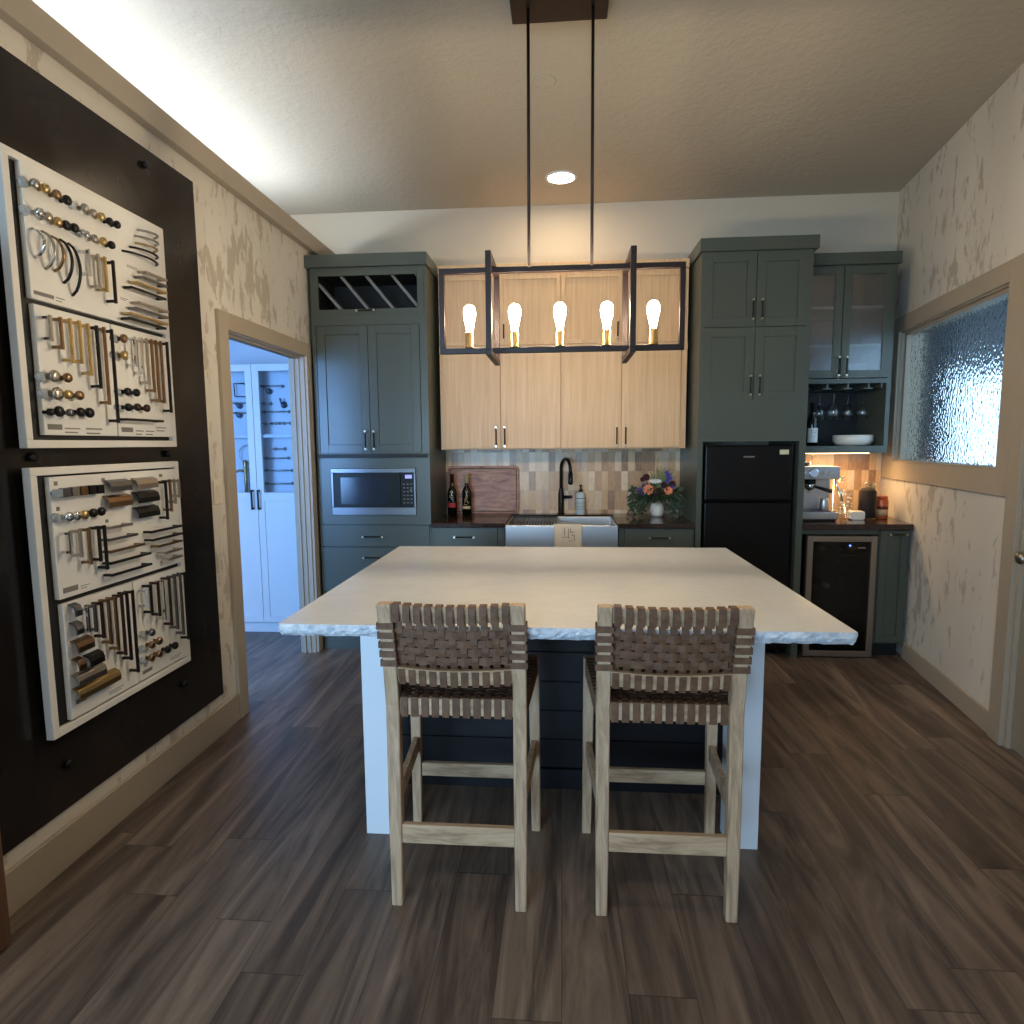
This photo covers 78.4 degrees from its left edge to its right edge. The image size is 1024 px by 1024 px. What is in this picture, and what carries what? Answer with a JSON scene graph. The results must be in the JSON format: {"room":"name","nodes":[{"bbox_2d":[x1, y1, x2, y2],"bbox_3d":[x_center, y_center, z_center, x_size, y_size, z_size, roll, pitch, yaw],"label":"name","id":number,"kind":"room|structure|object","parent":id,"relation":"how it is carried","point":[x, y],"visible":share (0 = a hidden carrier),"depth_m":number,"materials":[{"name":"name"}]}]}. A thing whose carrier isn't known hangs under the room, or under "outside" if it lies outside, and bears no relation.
{"room":"store","nodes":[
{"label":"store","id":0,"kind":"room"},
{"bbox_2d":[0,19,324,871],"bbox_3d":[-1.559,-0.262,2.857,0.100,2.840,4.274,0,6,5],"label":"wall","id":1,"kind":"structure","parent":0,"point":[249,269],"depth_m":3.18,"materials":[{"name":"paint"}]},
{"bbox_2d":[0,833,11,950],"bbox_3d":[-1.503,0.307,1.312,0.107,2.018,0.858,0,6,5],"label":"door frame","id":2,"kind":"structure","parent":1,"relation":"in","point":[5,932],"depth_m":1.82,"materials":[{"name":"brown wood"}]},
{"bbox_2d":[0,46,222,855],"bbox_3d":[-1.556,-0.200,2.075,0.028,2.485,2.012,0,6,5],"label":"panel","id":3,"kind":"object","parent":1,"relation":"attached to","point":[41,778],"visible":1,"depth_m":2.31,"materials":[{"name":"black wood"}]},
{"bbox_2d":[0,142,176,447],"bbox_3d":[-1.494,-0.693,2.301,0.099,0.908,0.772,0,6,5],"label":"display","id":4,"kind":"object","parent":3,"relation":"attached to","point":[84,275],"visible":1,"depth_m":2.17,"materials":[{"name":"white wood"}]},
{"bbox_2d":[22,461,190,739],"bbox_3d":[-1.489,0.266,2.406,0.094,0.898,0.772,0,6,5],"label":"display","id":5,"kind":"object","parent":3,"relation":"attached to","point":[105,541],"visible":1,"depth_m":2.27,"materials":[{"name":"white wood"}]},
{"bbox_2d":[5,694,239,917],"bbox_3d":[-1.559,1.174,2.117,0.017,0.145,2.495,0,6,5],"label":"baseboard","id":6,"kind":"structure","parent":1,"relation":"attached to","point":[26,878],"depth_m":2.38,"materials":[{"name":"beige paint"}]},
{"bbox_2d":[0,0,334,254],"bbox_3d":[-1.498,-1.657,2.698,0.044,0.103,4.272,0,6,5],"label":"trim","id":7,"kind":"structure","parent":1,"relation":"attached to","point":[26,17],"depth_m":2.50,"materials":[{"name":"beige paint"}]},
{"bbox_2d":[212,479,222,504],"bbox_3d":[-1.479,-0.103,3.161,0.010,0.125,0.078,0,6,5],"label":"light switch","id":8,"kind":"object","parent":1,"relation":"attached to","point":[217,483],"visible":1,"depth_m":3.15,"materials":[{"name":"beige plastic"}]},
{"bbox_2d":[214,309,322,718],"bbox_3d":[-1.475,-0.016,3.830,0.125,2.138,1.162,0,6,5],"label":"door frame","id":9,"kind":"structure","parent":1,"relation":"in","point":[229,326],"depth_m":3.91,"materials":[{"name":"beige paint"}]},
{"bbox_2d":[229,340,287,364],"bbox_3d":[-2.926,-0.112,3.146,2.670,2.500,4.600,0,6,5],"label":"wall","id":10,"kind":"structure","parent":0,"point":[240,353],"depth_m":5.17,"materials":[{"name":"white paint"}]},
{"bbox_2d":[0,631,1023,1023],"bbox_3d":[-0.484,1.332,1.497,8.000,0.050,8.800,0,6,5],"label":"floor","id":11,"kind":"structure","parent":0,"point":[883,883],"depth_m":2.05,"materials":[{"name":"brown wood"}]},
{"bbox_2d":[230,364,299,631],"bbox_3d":[-1.921,-0.098,4.967,0.805,2.060,0.436,0,6,5],"label":"cupboard","id":12,"kind":"object","parent":11,"relation":"on","point":[267,524],"visible":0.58,"depth_m":4.83,"materials":[{"name":"white paint"}]},
{"bbox_2d":[233,383,245,396],"bbox_3d":[-2.077,-0.941,4.821,0.115,0.117,0.034,0,6,5],"label":"towel ring","id":13,"kind":"object","parent":12,"relation":"attached to","point":[233,383],"visible":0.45,"depth_m":4.81,"materials":[{"name":"brown metal"}]},
{"bbox_2d":[236,404,242,408],"bbox_3d":[-2.102,-0.819,4.836,0.047,0.048,0.036,0,6,5],"label":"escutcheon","id":14,"kind":"object","parent":12,"relation":"attached to","point":[239,406],"visible":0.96,"depth_m":4.83,"materials":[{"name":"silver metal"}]},
{"bbox_2d":[236,460,249,491],"bbox_3d":[-2.079,-0.264,4.857,0.102,0.275,0.052,-4,7,-32],"label":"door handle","id":15,"kind":"object","parent":12,"relation":"on","point":[245,462],"visible":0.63,"depth_m":4.85,"materials":[{"name":"gold metal"}]},
{"bbox_2d":[234,434,291,437],"bbox_3d":[-1.933,-0.582,4.814,0.769,0.025,0.105,0,6,5],"label":"shelf","id":16,"kind":"object","parent":12,"relation":"attached to","point":[235,435],"depth_m":4.76,"materials":[{"name":"white paint"}]},
{"bbox_2d":[266,388,272,394],"bbox_3d":[-1.862,-0.924,4.806,0.047,0.048,0.036,0,6,5],"label":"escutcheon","id":17,"kind":"object","parent":12,"relation":"attached to","point":[269,391],"visible":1,"depth_m":4.80,"materials":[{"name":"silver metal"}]},
{"bbox_2d":[260,385,283,387],"bbox_3d":[-1.832,-0.960,4.792,0.172,0.026,0.050,0,6,5],"label":"towel bar","id":18,"kind":"object","parent":12,"relation":"attached to","point":[263,386],"visible":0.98,"depth_m":4.77,"materials":[{"name":"silver metal"}]},
{"bbox_2d":[261,410,290,413],"bbox_3d":[-1.810,-0.768,4.811,0.222,0.026,0.050,0,6,5],"label":"towel bar","id":19,"kind":"object","parent":12,"relation":"attached to","point":[264,411],"visible":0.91,"depth_m":4.79,"materials":[{"name":"silver metal"}]},
{"bbox_2d":[263,456,289,459],"bbox_3d":[-1.820,-0.416,4.851,0.197,0.026,0.050,0,6,5],"label":"towel bar","id":20,"kind":"object","parent":12,"relation":"attached to","point":[287,457],"visible":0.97,"depth_m":4.83,"materials":[{"name":"silver metal"}]},
{"bbox_2d":[264,469,292,471],"bbox_3d":[-1.808,-0.322,4.860,0.230,0.026,0.050,0,6,5],"label":"towel bar","id":21,"kind":"object","parent":12,"relation":"attached to","point":[266,470],"visible":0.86,"depth_m":4.84,"materials":[{"name":"silver metal"}]},
{"bbox_2d":[265,482,293,484],"bbox_3d":[-1.811,-0.221,4.871,0.233,0.026,0.050,0,6,5],"label":"towel bar","id":22,"kind":"object","parent":12,"relation":"attached to","point":[266,483],"visible":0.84,"depth_m":4.85,"materials":[{"name":"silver metal"}]},
{"bbox_2d":[272,447,286,450],"bbox_3d":[-1.796,-0.486,4.841,0.097,0.026,0.050,0,6,5],"label":"towel bar","id":23,"kind":"object","parent":12,"relation":"attached to","point":[275,448],"visible":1,"depth_m":4.82,"materials":[{"name":"silver metal"}]},
{"bbox_2d":[279,398,286,407],"bbox_3d":[-1.753,-0.832,4.797,0.051,0.075,0.056,0,6,5],"label":"robe hook","id":24,"kind":"object","parent":12,"relation":"attached to","point":[283,404],"visible":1,"depth_m":4.81,"materials":[{"name":"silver metal"}]},
{"bbox_2d":[304,251,446,648],"bbox_3d":[-0.948,-0.402,4.628,0.834,2.722,0.634,0,6,5],"label":"tall cabinet","id":25,"kind":"object","parent":11,"relation":"on","point":[375,316],"visible":0.77,"depth_m":4.33,"materials":[{"name":"grey paint"}]},
{"bbox_2d":[331,468,416,514],"bbox_3d":[-0.947,-0.159,4.537,0.599,0.324,0.362,0,6,5],"label":"microwave","id":26,"kind":"object","parent":25,"relation":"in","point":[355,491],"visible":1,"depth_m":4.36,"materials":[{"name":"silver metal"}]},
{"bbox_2d":[376,601,540,911],"bbox_3d":[-0.157,0.736,2.111,0.487,0.996,0.514,0,6,5],"label":"bar stool","id":27,"kind":"object","parent":11,"relation":"on","point":[414,682],"visible":1,"depth_m":1.92,"materials":[{"name":"brown wood"}]},
{"bbox_2d":[431,527,504,546],"bbox_3d":[-0.281,0.514,4.661,0.511,0.884,0.626,0,6,5],"label":"base cabinet","id":28,"kind":"object","parent":11,"relation":"on","point":[441,536],"visible":0.24,"depth_m":4.34,"materials":[{"name":"grey paint"}]},
{"bbox_2d":[430,513,694,527],"bbox_3d":[0.354,0.059,4.569,1.792,0.029,0.624,0,6,5],"label":"countertop","id":29,"kind":"structure","parent":28,"relation":"on","point":[646,520],"depth_m":4.45,"materials":[{"name":"stone"}]},
{"bbox_2d":[447,474,456,515],"bbox_3d":[-0.457,-0.133,4.793,0.073,0.316,0.076,0,6,5],"label":"wine bottle","id":30,"kind":"object","parent":29,"relation":"on","point":[452,493],"visible":1,"depth_m":4.77,"materials":[{"name":"black glass"}]},
{"bbox_2d":[462,474,471,514],"bbox_3d":[-0.345,-0.134,4.789,0.074,0.316,0.076,0,6,5],"label":"wine bottle","id":31,"kind":"object","parent":29,"relation":"on","point":[466,492],"visible":1,"depth_m":4.77,"materials":[{"name":"black glass"}]},
{"bbox_2d":[448,466,518,513],"bbox_3d":[-0.222,-0.172,4.883,0.556,0.372,0.062,0,6,5],"label":"cutting board","id":32,"kind":"object","parent":29,"relation":"on","point":[494,489],"visible":0.73,"depth_m":4.87,"materials":[{"name":"brown wood"}]},
{"bbox_2d":[505,516,617,546],"bbox_3d":[0.355,0.190,4.532,0.762,0.257,0.547,0,6,5],"label":"sink","id":33,"kind":"object","parent":29,"relation":"in","point":[596,531],"visible":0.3,"depth_m":4.27,"materials":[{"name":"white ceramic"}]},
{"bbox_2d":[508,516,556,524],"bbox_3d":[0.156,0.067,4.542,0.338,0.012,0.500,0,6,5],"label":"drying rack","id":34,"kind":"object","parent":33,"relation":"on","point":[515,517],"visible":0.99,"depth_m":4.59,"materials":[{"name":"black metal"}]},
{"bbox_2d":[554,524,582,546],"bbox_3d":[0.382,0.224,4.286,0.195,0.292,0.097,0,6,5],"label":"towel","id":35,"kind":"object","parent":33,"relation":"hanging from","point":[565,535],"visible":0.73,"depth_m":4.24,"materials":[{"name":"beige fabric"}]},
{"bbox_2d":[557,457,572,513],"bbox_3d":[0.400,-0.193,4.729,0.116,0.436,0.218,0,6,5],"label":"faucet","id":36,"kind":"object","parent":29,"relation":"on","point":[561,496],"visible":1,"depth_m":4.80,"materials":[{"name":"black metal"}]},
{"bbox_2d":[576,485,584,514],"bbox_3d":[0.524,-0.095,4.792,0.073,0.226,0.073,0,6,5],"label":"soap bottle","id":37,"kind":"object","parent":29,"relation":"on","point":[580,496],"visible":1,"depth_m":4.77,"materials":[{"name":"grey"}]},
{"bbox_2d":[624,459,684,516],"bbox_3d":[1.030,-0.179,4.591,0.440,0.428,0.308,0,6,5],"label":"flower arrangement","id":38,"kind":"object","parent":29,"relation":"on","point":[656,509],"visible":1,"depth_m":4.55,"materials":[{"name":"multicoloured plant"}]},
{"bbox_2d":[278,546,857,849],"bbox_3d":[0.195,0.718,2.628,1.721,0.914,1.473,0,6,5],"label":"kitchen island","id":39,"kind":"object","parent":11,"relation":"on","point":[561,589],"visible":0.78,"depth_m":2.52,"materials":[{"name":"stone"}]},
{"bbox_2d":[278,546,857,644],"bbox_3d":[0.192,0.283,2.580,1.721,0.039,1.473,0,6,5],"label":"island countertop","id":40,"kind":"structure","parent":39,"relation":"on","point":[561,589],"depth_m":2.34,"materials":[{"name":"stone"}]},
{"bbox_2d":[618,528,693,547],"bbox_3d":[1.000,0.515,4.559,0.500,0.884,0.626,0,6,5],"label":"base cabinet","id":41,"kind":"object","parent":11,"relation":"on","point":[627,537],"visible":0.27,"depth_m":4.24,"materials":[{"name":"grey paint"}]},
{"bbox_2d":[582,604,755,922],"bbox_3d":[0.484,0.736,2.060,0.487,0.996,0.514,0,6,5],"label":"bar stool","id":42,"kind":"object","parent":11,"relation":"on","point":[639,676],"visible":1,"depth_m":1.87,"materials":[{"name":"brown wood"}]},
{"bbox_2d":[700,444,795,652],"bbox_3d":[1.597,0.237,4.499,0.585,1.441,0.585,0,6,5],"label":"refrigerator","id":43,"kind":"object","parent":11,"relation":"on","point":[747,489],"visible":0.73,"depth_m":4.18,"materials":[{"name":"black metal"}]},
{"bbox_2d":[679,234,819,657],"bbox_3d":[1.599,-0.408,4.415,0.734,2.742,0.654,0,6,5],"label":"tall cabinet","id":44,"kind":"object","parent":11,"relation":"on","point":[750,298],"visible":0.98,"depth_m":4.07,"materials":[{"name":"grey paint"}]},
{"bbox_2d":[797,534,877,656],"bbox_3d":[2.210,0.544,4.449,0.450,0.832,0.514,0,6,5],"label":"wine cooler","id":45,"kind":"object","parent":11,"relation":"on","point":[850,575],"visible":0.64,"depth_m":4.27,"materials":[{"name":"black"}]},
{"bbox_2d":[812,561,818,568],"bbox_3d":[2.073,0.357,4.400,0.072,0.072,0.300,0,6,5],"label":"wine bottle","id":46,"kind":"object","parent":45,"relation":"in","point":[814,566],"visible":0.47,"depth_m":4.25,"materials":[{"name":"black"}]},
{"bbox_2d":[813,542,824,549],"bbox_3d":[2.109,0.228,4.383,0.072,0.072,0.300,0,6,5],"label":"wine bottle","id":47,"kind":"object","parent":45,"relation":"in","point":[817,545],"visible":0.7,"depth_m":4.31,"materials":[{"name":"black"}]},
{"bbox_2d":[812,575,829,587],"bbox_3d":[2.154,0.486,4.408,0.072,0.072,0.300,0,6,5],"label":"wine bottle","id":48,"kind":"object","parent":45,"relation":"in","point":[820,581],"visible":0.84,"depth_m":4.37,"materials":[{"name":"black glass"}]},
{"bbox_2d":[820,542,840,549],"bbox_3d":[2.214,0.228,4.375,0.072,0.072,0.300,0,6,5],"label":"wine bottle","id":49,"kind":"object","parent":45,"relation":"in","point":[828,545],"visible":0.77,"depth_m":4.33,"materials":[{"name":"black glass"}]},
{"bbox_2d":[811,596,864,612],"bbox_3d":[2.212,0.652,4.469,0.386,0.012,0.428,0,6,5],"label":"shelf","id":50,"kind":"object","parent":45,"relation":"attached to","point":[858,608],"depth_m":4.47,"materials":[{"name":"black metal"}]},
{"bbox_2d":[811,579,865,593],"bbox_3d":[2.211,0.523,4.455,0.386,0.012,0.428,0,6,5],"label":"shelf","id":51,"kind":"object","parent":45,"relation":"attached to","point":[858,589],"depth_m":4.38,"materials":[{"name":"black metal"}]},
{"bbox_2d":[812,562,866,574],"bbox_3d":[2.210,0.394,4.441,0.386,0.012,0.428,0,6,5],"label":"shelf","id":52,"kind":"object","parent":45,"relation":"attached to","point":[857,570],"depth_m":4.39,"materials":[{"name":"black metal"}]},
{"bbox_2d":[813,549,868,555],"bbox_3d":[2.209,0.265,4.427,0.386,0.012,0.428,0,6,5],"label":"shelf","id":53,"kind":"object","parent":45,"relation":"attached to","point":[857,552],"depth_m":4.23,"materials":[{"name":"black metal"}]},
{"bbox_2d":[836,542,855,550],"bbox_3d":[2.307,0.228,4.367,0.072,0.072,0.300,0,6,5],"label":"wine bottle","id":54,"kind":"object","parent":45,"relation":"in","point":[844,545],"visible":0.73,"depth_m":4.32,"materials":[{"name":"black glass"}]},
{"bbox_2d":[834,614,863,631],"bbox_3d":[2.213,0.781,4.483,0.386,0.012,0.428,0,6,5],"label":"countertop","id":55,"kind":"structure","parent":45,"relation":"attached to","point":[858,627],"depth_m":4.45,"materials":[{"name":"white stone"}]},
{"bbox_2d":[870,530,908,654],"bbox_3d":[2.549,0.522,4.434,0.216,0.874,0.632,0,6,5],"label":"base cabinet","id":56,"kind":"object","parent":11,"relation":"on","point":[892,551],"visible":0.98,"depth_m":4.16,"materials":[{"name":"grey paint"}]},
{"bbox_2d":[802,529,878,533],"bbox_3d":[2.171,0.130,4.171,0.495,0.032,0.025,0,6,5],"label":"rail","id":57,"kind":"object","parent":56,"relation":"attached to","point":[803,531],"visible":0.71,"depth_m":4.16,"materials":[{"name":"grey paint"}]},
{"bbox_2d":[802,514,913,529],"bbox_3d":[2.333,0.065,4.413,0.780,0.039,0.624,0,6,5],"label":"countertop","id":58,"kind":"structure","parent":56,"relation":"on","point":[890,523],"depth_m":4.13,"materials":[{"name":"stone"}]},
{"bbox_2d":[803,454,842,520],"bbox_3d":[2.094,-0.179,4.380,0.304,0.456,0.401,0,6,5],"label":"espresso machine","id":59,"kind":"object","parent":58,"relation":"on","point":[817,478],"visible":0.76,"depth_m":4.27,"materials":[{"name":"grey metal"}]},
{"bbox_2d":[803,509,835,511],"bbox_3d":[2.078,-0.010,4.337,0.254,0.005,0.142,0,6,5],"label":"drip tray","id":60,"kind":"object","parent":59,"relation":"on","point":[804,510],"depth_m":4.31,"materials":[{"name":"silver metal"}]},
{"bbox_2d":[818,498,828,510],"bbox_3d":[2.148,-0.055,4.325,0.066,0.085,0.065,0,6,5],"label":"milk jug","id":61,"kind":"object","parent":59,"relation":"on","point":[823,503],"visible":1,"depth_m":4.30,"materials":[{"name":"silver metal"}]},
{"bbox_2d":[839,491,852,517],"bbox_3d":[2.362,-0.055,4.450,0.090,0.190,0.094,0,6,5],"label":"tumbler","id":62,"kind":"object","parent":58,"relation":"on","point":[840,502],"visible":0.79,"depth_m":4.44,"materials":[{"name":"clear glass"}]},
{"bbox_2d":[847,510,864,519],"bbox_3d":[2.382,0.022,4.350,0.093,0.060,0.070,0,6,5],"label":"tub","id":63,"kind":"object","parent":58,"relation":"on","point":[851,514],"visible":1,"depth_m":4.32,"materials":[{"name":"white ceramic"}]},
{"bbox_2d":[857,481,879,518],"bbox_3d":[2.490,-0.085,4.395,0.122,0.260,0.121,0,6,5],"label":"jar","id":64,"kind":"object","parent":58,"relation":"on","point":[867,499],"visible":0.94,"depth_m":4.35,"materials":[{"name":"black"}]},
{"bbox_2d":[876,495,888,518],"bbox_3d":[2.590,-0.035,4.393,0.076,0.160,0.076,0,6,5],"label":"candle","id":65,"kind":"object","parent":58,"relation":"on","point":[882,506],"visible":0.94,"depth_m":4.36,"materials":[{"name":"orange wax"}]},
{"bbox_2d":[32,0,1023,214],"bbox_3d":[-0.538,-1.894,0.788,8.000,0.100,8.090,0,6,5],"label":"ceiling","id":66,"kind":"structure","parent":0,"point":[322,106],"depth_m":3.13,"materials":[{"name":"beige paint"}]},
{"bbox_2d":[533,75,555,88],"bbox_3d":[0.158,-2.094,3.057,0.112,0.006,0.111,0,6,5],"label":"cover plate","id":67,"kind":"object","parent":66,"relation":"attached to","point":[541,81],"visible":1,"depth_m":3.05,"materials":[{"name":"beige paint"}]},
{"bbox_2d":[545,170,576,184],"bbox_3d":[0.325,-2.214,4.161,0.210,0.010,0.210,0,6,5],"label":"recessed light","id":68,"kind":"object","parent":66,"relation":"in","point":[559,177],"visible":1,"depth_m":4.15,"materials":[{"name":"white paint"}]},
{"bbox_2d":[438,0,685,365],"bbox_3d":[0.199,-1.340,2.579,1.018,1.400,0.345,0,6,5],"label":"chandelier","id":69,"kind":"object","parent":66,"relation":"hanging from","point":[527,12],"visible":1,"depth_m":2.58,"materials":[{"name":"brown metal"}]},
{"bbox_2d":[465,332,474,347],"bbox_3d":[-0.178,-0.727,2.659,0.042,0.066,0.042,0,6,5],"label":"socket","id":70,"kind":"object","parent":69,"relation":"attached to","point":[469,335],"depth_m":2.64,"materials":[{"name":"gold metal"}]},
{"bbox_2d":[510,331,519,346],"bbox_3d":[0.012,-0.726,2.644,0.042,0.066,0.042,0,6,5],"label":"socket","id":71,"kind":"object","parent":69,"relation":"attached to","point":[514,335],"depth_m":2.63,"materials":[{"name":"gold metal"}]},
{"bbox_2d":[555,330,564,345],"bbox_3d":[0.201,-0.726,2.629,0.042,0.066,0.042,0,6,5],"label":"socket","id":72,"kind":"object","parent":69,"relation":"attached to","point":[559,334],"depth_m":2.61,"materials":[{"name":"gold metal"}]},
{"bbox_2d":[602,329,611,344],"bbox_3d":[0.394,-0.726,2.614,0.042,0.066,0.042,0,6,5],"label":"socket","id":73,"kind":"object","parent":69,"relation":"attached to","point":[606,333],"depth_m":2.60,"materials":[{"name":"gold metal"}]},
{"bbox_2d":[648,328,657,343],"bbox_3d":[0.583,-0.726,2.599,0.042,0.066,0.042,0,6,5],"label":"socket","id":74,"kind":"object","parent":69,"relation":"attached to","point":[653,332],"depth_m":2.58,"materials":[{"name":"gold metal"}]},
{"bbox_2d":[289,192,899,494],"bbox_3d":[-0.700,-0.684,4.959,7.020,3.208,0.120,0,6,5],"label":"wall","id":75,"kind":"structure","parent":0,"point":[856,222],"depth_m":4.64,"materials":[{"name":"beige paint"}]},
{"bbox_2d":[437,262,560,449],"bbox_3d":[-0.075,-1.106,4.601,0.863,1.286,0.398,0,6,5],"label":"upper cabinet","id":76,"kind":"object","parent":75,"relation":"attached to","point":[516,403],"visible":0.7,"depth_m":4.45,"materials":[{"name":"brown wood"}]},
{"bbox_2d":[561,258,689,448],"bbox_3d":[0.790,-1.105,4.532,0.873,1.286,0.398,0,6,5],"label":"upper cabinet","id":77,"kind":"object","parent":75,"relation":"attached to","point":[607,402],"visible":0.7,"depth_m":4.38,"materials":[{"name":"brown wood"}]},
{"bbox_2d":[446,448,881,513],"bbox_3d":[1.110,-0.281,4.793,3.263,0.586,0.012,0,6,5],"label":"backsplash","id":78,"kind":"structure","parent":75,"relation":"attached to","point":[601,473],"depth_m":4.83,"materials":[{"name":"tile"}]},
{"bbox_2d":[806,251,902,453],"bbox_3d":[2.258,-1.070,4.386,0.624,1.319,0.464,0,6,5],"label":"upper cabinet","id":79,"kind":"object","parent":75,"relation":"attached to","point":[854,293],"depth_m":4.29,"materials":[{"name":"grey paint"}]},
{"bbox_2d":[806,403,817,445],"bbox_3d":[2.107,-0.615,4.406,0.074,0.300,0.076,0,6,5],"label":"wine bottle","id":80,"kind":"object","parent":79,"relation":"in","point":[812,422],"visible":0.99,"depth_m":4.38,"materials":[{"name":"black glass"}]},
{"bbox_2d":[809,366,814,370],"bbox_3d":[2.062,-0.962,4.373,0.084,0.100,0.083,0,6,5],"label":"mug","id":81,"kind":"object","parent":79,"relation":"in","point":[811,368],"visible":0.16,"depth_m":4.33,"materials":[{"name":"beige"}]},
{"bbox_2d":[810,344,880,354],"bbox_3d":[2.247,-1.141,4.414,0.556,0.018,0.370,0,6,5],"label":"shelf","id":82,"kind":"object","parent":79,"relation":"attached to","point":[854,349],"depth_m":4.34,"materials":[{"name":"white"}]},
{"bbox_2d":[811,305,882,319],"bbox_3d":[2.245,-1.389,4.387,0.556,0.018,0.370,0,6,5],"label":"shelf","id":83,"kind":"object","parent":79,"relation":"attached to","point":[857,312],"depth_m":4.32,"materials":[{"name":"white"}]},
{"bbox_2d":[832,435,873,445],"bbox_3d":[2.402,-0.506,4.426,0.260,0.074,0.260,0,6,5],"label":"serving bowl","id":84,"kind":"object","parent":79,"relation":"in","point":[841,440],"visible":1,"depth_m":4.33,"materials":[{"name":"white ceramic"}]},
{"bbox_3d":[2.386,-0.926,4.412,0.200,0.014,0.200,0,6,5],"label":"plate","id":85,"kind":"object","parent":79,"relation":"in","visible":0},
{"bbox_3d":[2.386,-0.938,4.410,0.200,0.014,0.200,0,6,5],"label":"plate","id":86,"kind":"object","parent":85,"relation":"on","visible":0},
{"bbox_3d":[2.386,-0.950,4.409,0.200,0.014,0.200,0,6,5],"label":"plate","id":87,"kind":"object","parent":86,"relation":"on","visible":0},
{"bbox_3d":[2.386,-0.962,4.408,0.200,0.014,0.200,0,6,5],"label":"plate","id":88,"kind":"object","parent":87,"relation":"on","visible":0},
{"bbox_3d":[2.386,-0.974,4.407,0.200,0.014,0.200,0,6,5],"label":"plate","id":89,"kind":"object","parent":88,"relation":"on","visible":0},
{"bbox_3d":[2.386,-0.985,4.405,0.200,0.014,0.200,0,6,5],"label":"plate","id":90,"kind":"object","parent":89,"relation":"on","visible":0},
{"bbox_2d":[848,367,867,368],"bbox_3d":[2.386,-0.997,4.404,0.200,0.014,0.200,0,6,5],"label":"plate","id":91,"kind":"object","parent":90,"relation":"on","point":[849,367],"visible":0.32,"depth_m":4.32,"materials":[{"name":"white ceramic"}]},
{"bbox_2d":[848,365,868,367],"bbox_3d":[2.386,-1.009,4.403,0.200,0.014,0.200,0,6,5],"label":"plate","id":92,"kind":"object","parent":91,"relation":"on","point":[853,365],"visible":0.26,"depth_m":4.32,"materials":[{"name":"white ceramic"}]},
{"bbox_2d":[832,479,833,509],"bbox_3d":[2.285,-0.111,4.469,0.060,0.300,0.059,0,6,5],"label":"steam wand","id":93,"kind":"object","parent":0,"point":[833,479],"visible":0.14,"depth_m":4.47,"materials":[{"name":"silver metal"}]},
{"bbox_2d":[882,63,1023,741],"bbox_3d":[1.923,-0.243,0.733,0.150,3.208,8.250,1,6,13],"label":"wall","id":94,"kind":"structure","parent":0,"point":[961,216],"depth_m":3.50,"materials":[{"name":"paint"}]},
{"bbox_2d":[901,641,988,732],"bbox_3d":[2.500,0.989,3.670,0.016,0.112,1.165,1,6,13],"label":"baseboard","id":95,"kind":"structure","parent":94,"relation":"attached to","point":[962,700],"depth_m":3.55,"materials":[{"name":"beige paint"}]},
{"bbox_2d":[881,253,1023,496],"bbox_3d":[2.622,-0.719,3.744,0.170,1.120,1.730,1,6,13],"label":"window","id":96,"kind":"structure","parent":94,"relation":"in","point":[954,358],"depth_m":3.59,"materials":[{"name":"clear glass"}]},
{"bbox_2d":[987,264,1023,757],"bbox_3d":[2.245,0.020,2.459,0.111,2.305,1.083,1,6,13],"label":"door","id":97,"kind":"structure","parent":94,"relation":"in","point":[1012,553],"depth_m":2.93,"materials":[{"name":"beige paint"}]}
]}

